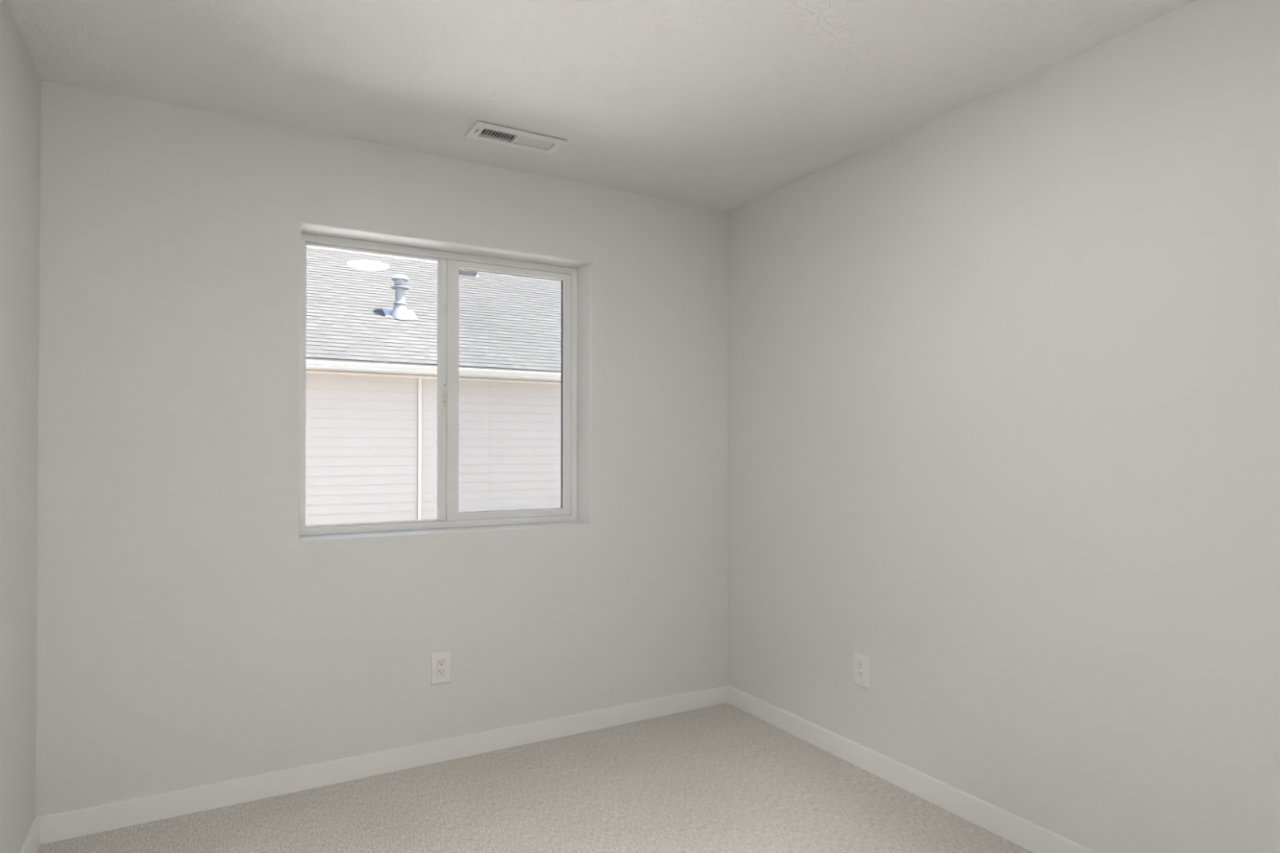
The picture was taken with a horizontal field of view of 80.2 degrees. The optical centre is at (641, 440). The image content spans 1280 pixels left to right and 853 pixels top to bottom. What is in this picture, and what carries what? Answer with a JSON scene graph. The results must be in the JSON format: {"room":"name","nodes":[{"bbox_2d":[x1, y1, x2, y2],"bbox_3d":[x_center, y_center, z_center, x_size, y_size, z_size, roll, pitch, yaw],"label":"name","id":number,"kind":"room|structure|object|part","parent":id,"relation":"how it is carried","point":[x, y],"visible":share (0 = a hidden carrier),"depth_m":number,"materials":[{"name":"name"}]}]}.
{"room":"empty bedroom","nodes":[
{"label":"empty bedroom","id":0,"kind":"room"},
{"bbox_2d":[0,0,40,852],"bbox_3d":[-1.181,0.075,0.913,0.215,2.990,3.363,0,-1,-30],"label":"wall","id":1,"kind":"structure","parent":0,"point":[20,78],"depth_m":2.16,"materials":[{"name":"paint"}]},
{"bbox_2d":[19,817,39,852],"bbox_3d":[-1.083,1.228,0.961,0.012,0.085,3.338,0,-1,-30],"label":"baseboard","id":2,"kind":"structure","parent":1,"relation":"attached to","point":[31,844],"depth_m":2.33,"materials":[{"name":"paint"}]},
{"bbox_2d":[35,79,727,817],"bbox_3d":[-0.804,0.095,3.195,3.146,2.990,0.215,0,-1,-30],"label":"wall","id":3,"kind":"structure","parent":0,"point":[189,634],"depth_m":2.78,"materials":[{"name":"paint"}]},
{"bbox_2d":[35,684,728,844],"bbox_3d":[-0.748,1.246,3.087,2.716,0.085,0.012,0,-1,-30],"label":"baseboard","id":4,"kind":"structure","parent":3,"relation":"attached to","point":[64,825],"depth_m":2.87,"materials":[{"name":"paint"}]},
{"bbox_2d":[299,232,577,536],"bbox_3d":[-0.835,-0.216,3.262,1.191,1.174,0.097,0,-1,-30],"label":"window","id":5,"kind":"structure","parent":3,"relation":"in","point":[449,264],"depth_m":3.24,"materials":[{"name":"plastic"}]},
{"bbox_3d":[-0.584,-0.214,3.380,0.578,1.113,0.040,0,-1,-30],"label":"sliding sash","id":6,"kind":"part","parent":5,"relation":"part of","materials":[{"name":"plastic"}]},
{"bbox_2d":[431,650,451,684],"bbox_3d":[-0.808,0.914,3.058,0.080,0.127,0.007,0,-1,-30],"label":"wall outlet","id":7,"kind":"object","parent":3,"relation":"attached to","point":[441,661],"visible":1,"depth_m":3.06,"materials":[{"name":"plastic"}]},
{"bbox_2d":[436,658,445,676],"bbox_3d":[-0.808,0.914,3.058,0.033,0.067,0.006,0,-1,-30],"label":"receptacle","id":8,"kind":"object","parent":7,"relation":"attached to","point":[441,663],"depth_m":3.05,"materials":[{"name":"plastic"}]},
{"bbox_2d":[35,702,1032,852],"bbox_3d":[0.088,1.337,1.634,2.716,0.120,3.363,0,-1,-30],"label":"floor","id":9,"kind":"structure","parent":0,"point":[722,778],"depth_m":2.64,"materials":[{"name":"carpet"}]},
{"bbox_2d":[5,0,1195,211],"bbox_3d":[0.090,-1.288,1.656,2.716,0.250,3.363,0,-1,-30],"label":"ceiling","id":10,"kind":"structure","parent":0,"point":[720,104],"depth_m":2.35,"materials":[{"name":"white paint"}]},
{"bbox_2d":[464,120,567,155],"bbox_3d":[-0.477,-1.266,2.890,0.354,0.263,0.156,0,-1,-30],"label":"ceiling vent","id":11,"kind":"object","parent":10,"relation":"in","point":[481,131],"visible":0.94,"depth_m":2.89,"materials":[{"name":"metal"}]},
{"bbox_3d":[-0.476,-1.163,2.894,0.282,0.001,0.080,0,-1,-30],"label":"damper blade","id":12,"kind":"part","parent":11,"relation":"part of","materials":[{"name":"metal"}]},
{"bbox_2d":[727,0,1279,852],"bbox_3d":[1.359,0.089,2.376,0.215,2.990,3.363,0,-1,-30],"label":"wall","id":13,"kind":"structure","parent":0,"point":[1003,366],"depth_m":2.35,"materials":[{"name":"paint"}]},
{"bbox_2d":[853,651,869,688],"bbox_3d":[0.866,0.907,3.001,0.007,0.127,0.080,0,-1,-30],"label":"wall outlet","id":14,"kind":"object","parent":13,"relation":"attached to","point":[861,662],"visible":1,"depth_m":3.00,"materials":[{"name":"plastic"}]},
{"bbox_2d":[857,660,863,679],"bbox_3d":[0.866,0.907,3.001,0.006,0.067,0.033,0,-1,-30],"label":"receptacle","id":15,"kind":"object","parent":14,"relation":"attached to","point":[860,663],"depth_m":3.00,"materials":[{"name":"plastic"}]},
{"bbox_2d":[727,684,1097,852],"bbox_3d":[1.259,1.241,2.309,0.012,0.085,3.338,0,-1,-30],"label":"baseboard","id":16,"kind":"structure","parent":13,"relation":"attached to","point":[1029,836],"depth_m":2.76,"materials":[{"name":"paint"}]},
{"label":"outside","id":17,"kind":"structure","parent":0,"visible":0},
{"bbox_3d":[-3.971,1.853,16.899,38.000,0.200,26.722,0,-1,-30],"label":"ground","id":18,"kind":"structure","parent":17,"visible":0},
{"bbox_2d":[305,246,560,525],"bbox_3d":[-4.140,-1.616,17.226,24.040,6.742,13.310,0,-1,-30],"label":"neighbouring house","id":19,"kind":"structure","parent":18,"relation":"on","point":[371,428],"depth_m":11.03,"materials":[{"name":"plastic"}]},
{"bbox_2d":[382,274,417,319],"bbox_3d":[-3.683,-2.173,11.587,0.470,0.713,0.337,0,-1,-30],"label":"vent pipe","id":20,"kind":"object","parent":19,"relation":"on","point":[399,311],"visible":1,"depth_m":11.50,"materials":[{"name":"white metal"}]},
{"bbox_3d":[-3.113,0.363,10.636,0.050,2.475,0.027,0,-1,-30],"label":"upright trim","id":21,"kind":"part","parent":19,"relation":"part of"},
{"bbox_2d":[458,269,479,277],"bbox_3d":[-3.300,-3.195,14.260,0.400,0.299,0.405,0,-1,-30],"label":"vent","id":22,"kind":"object","parent":19,"relation":"attached to","point":[463,273],"visible":0.32,"depth_m":14.11,"materials":[{"name":"grey metal"}]}
]}

